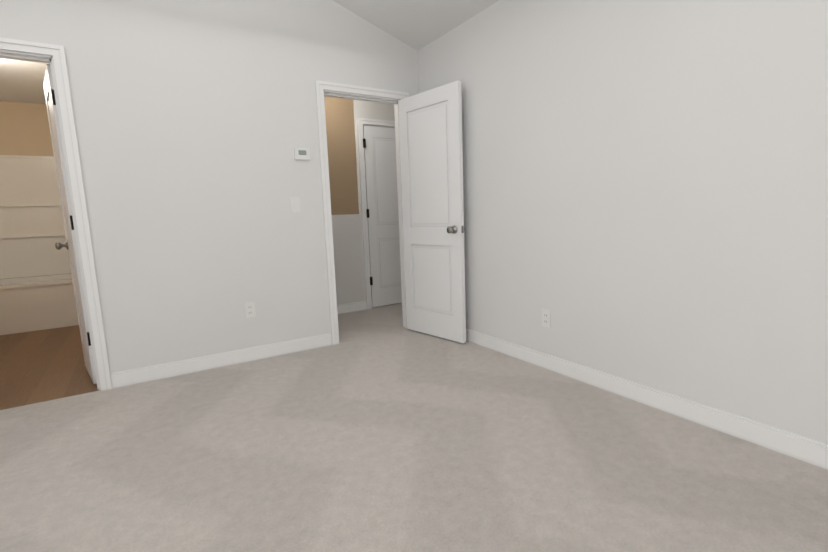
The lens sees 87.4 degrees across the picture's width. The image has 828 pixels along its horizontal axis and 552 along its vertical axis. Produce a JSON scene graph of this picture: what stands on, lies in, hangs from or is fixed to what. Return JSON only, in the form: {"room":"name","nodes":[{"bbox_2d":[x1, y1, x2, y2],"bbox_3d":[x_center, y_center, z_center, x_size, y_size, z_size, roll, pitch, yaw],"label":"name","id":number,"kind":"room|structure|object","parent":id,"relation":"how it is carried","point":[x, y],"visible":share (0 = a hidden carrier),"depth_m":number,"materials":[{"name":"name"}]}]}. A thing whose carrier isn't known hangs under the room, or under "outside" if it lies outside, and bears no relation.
{"room":"empty bedroom","nodes":[
{"label":"empty bedroom","id":0,"kind":"room"},
{"bbox_2d":[0,101,68,278],"bbox_3d":[-3.489,-0.658,3.770,1.540,2.600,3.200,-7,10,-32],"label":"wall","id":1,"kind":"structure","parent":0,"point":[24,129],"depth_m":4.86,"materials":[{"name":"beige paint"}]},
{"bbox_2d":[0,325,98,409],"bbox_3d":[-3.568,0.694,3.883,1.720,0.100,3.440,-7,10,-32],"label":"floor","id":2,"kind":"structure","parent":0,"point":[37,366],"depth_m":3.31,"materials":[{"name":"brown wood"}]},
{"bbox_2d":[0,273,78,334],"bbox_3d":[-4.082,0.276,4.806,1.406,0.500,0.766,-7,10,-32],"label":"bathtub","id":3,"kind":"object","parent":2,"relation":"on","point":[33,303],"visible":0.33,"depth_m":4.50,"materials":[{"name":"white plastic"}]},
{"bbox_2d":[0,0,418,372],"bbox_3d":[-0.979,-1.113,3.328,5.660,3.450,0.120,-7,10,-32],"label":"wall","id":4,"kind":"structure","parent":0,"point":[196,122],"depth_m":3.01,"materials":[{"name":"paint"}]},
{"bbox_2d":[0,37,111,390],"bbox_3d":[-2.334,-0.275,2.572,0.671,2.102,0.168,-7,10,-32],"label":"door frame","id":5,"kind":"structure","parent":4,"relation":"attached to","point":[53,56],"depth_m":2.63,"materials":[{"name":"paint"}]},
{"bbox_2d":[43,64,96,383],"bbox_3d":[-2.347,-0.296,2.930,0.196,2.018,0.555,-7,10,-32],"label":"bathroom door","id":6,"kind":"structure","parent":4,"relation":"in","point":[70,245],"depth_m":2.87,"materials":[{"name":"paint"}]},
{"bbox_2d":[244,302,255,317],"bbox_3d":[-1.230,0.255,3.258,0.072,0.116,0.008,-7,10,-32],"label":"outlet","id":7,"kind":"object","parent":4,"relation":"attached to","point":[250,312],"visible":1,"depth_m":3.25,"materials":[{"name":"white plastic"}]},
{"bbox_2d":[294,148,309,159],"bbox_3d":[-0.862,-0.940,3.337,0.116,0.086,0.025,-7,10,-32],"label":"thermostat","id":8,"kind":"object","parent":4,"relation":"attached to","point":[301,153],"visible":0.93,"depth_m":3.33,"materials":[{"name":"white plastic"}]},
{"bbox_2d":[315,80,408,344],"bbox_3d":[-0.406,-0.515,3.763,0.835,2.102,0.168,-7,10,-32],"label":"door frame","id":9,"kind":"structure","parent":4,"relation":"attached to","point":[339,90],"depth_m":3.55,"materials":[{"name":"paint"}]},
{"bbox_2d":[398,80,465,342],"bbox_3d":[0.159,-0.489,3.657,0.212,2.018,0.723,-7,10,-32],"label":"hall door","id":10,"kind":"structure","parent":4,"relation":"in","point":[430,135],"depth_m":3.58,"materials":[{"name":"paint"}]},
{"bbox_2d":[0,0,498,103],"bbox_3d":[-0.775,-1.997,1.364,4.140,0.878,9.620,-7,10,-32],"label":"ceiling","id":11,"kind":"structure","parent":0,"point":[417,25],"depth_m":3.43,"materials":[{"name":"paint"}]},
{"bbox_2d":[324,96,358,214],"bbox_3d":[-1.600,-1.327,4.165,2.210,1.520,0.110,-7,10,-32],"label":"wall","id":12,"kind":"structure","parent":0,"point":[340,129],"depth_m":4.63,"materials":[{"name":"beige paint"}]},
{"bbox_2d":[357,118,394,309],"bbox_3d":[-0.251,-0.708,5.072,0.834,2.102,0.142,-7,10,-32],"label":"door frame","id":13,"kind":"structure","parent":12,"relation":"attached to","point":[361,122],"depth_m":4.80,"materials":[{"name":"paint"}]},
{"bbox_2d":[363,126,401,306],"bbox_3d":[-0.240,-0.674,5.043,0.716,2.018,0.176,-7,10,-32],"label":"hall door","id":14,"kind":"structure","parent":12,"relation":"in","point":[379,145],"depth_m":4.95,"materials":[{"name":"paint"}]},
{"bbox_2d":[332,100,394,304],"bbox_3d":[-0.637,-0.852,4.415,4.000,2.600,1.290,-7,10,-32],"label":"wall","id":15,"kind":"structure","parent":0,"point":[347,229],"depth_m":4.78,"materials":[{"name":"white paint"}]},
{"bbox_2d":[338,303,406,342],"bbox_3d":[-0.567,0.496,4.515,4.060,0.100,1.350,-7,10,-32],"label":"floor","id":16,"kind":"structure","parent":0,"point":[373,321],"depth_m":4.34,"materials":[{"name":"beige carpet"}]},
{"bbox_2d":[337,301,366,313],"bbox_3d":[-1.486,0.449,4.365,2.238,0.100,0.014,-7,10,-32],"label":"baseboard","id":17,"kind":"structure","parent":16,"relation":"on","point":[351,307],"depth_m":4.84,"materials":[{"name":"paint"}]},
{"bbox_2d":[0,329,827,551],"bbox_3d":[0.719,0.998,0.697,5.580,0.100,6.540,-7,10,-32],"label":"floor carpet","id":18,"kind":"object","parent":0,"point":[408,440],"visible":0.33,"depth_m":1.84,"materials":[{"name":"beige carpet"}]},
{"bbox_2d":[418,0,827,443],"bbox_3d":[1.181,-1.034,2.237,0.120,3.450,4.029,-7,10,-32],"label":"wall","id":19,"kind":"structure","parent":0,"point":[645,191],"depth_m":2.18,"materials":[{"name":"paint"}]},
{"bbox_2d":[110,328,827,469],"bbox_3d":[0.144,0.950,0.470,3.900,0.100,6.300,-7,10,-32],"label":"baseboard","id":20,"kind":"structure","parent":19,"relation":"attached to","point":[803,448],"depth_m":2.58,"materials":[{"name":"paint"}]},
{"bbox_2d":[542,309,550,327],"bbox_3d":[0.875,0.281,2.874,0.008,0.116,0.072,-7,10,-32],"label":"electrical outlet","id":21,"kind":"object","parent":19,"relation":"attached to","point":[546,318],"visible":1,"depth_m":2.87,"materials":[{"name":"white plastic"}]},
{"bbox_3d":[-3.505,-0.566,3.700,1.420,2.440,3.080,-7,10,-32],"label":"liner","id":22,"kind":"object","parent":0,"visible":0},
{"bbox_2d":[0,155,70,278],"bbox_3d":[-4.121,-0.646,4.683,1.406,1.357,0.744,-7,10,-32],"label":"shower surround","id":23,"kind":"structure","parent":22,"relation":"attached to","point":[32,230],"depth_m":4.94,"materials":[{"name":"white plastic"}]}
]}

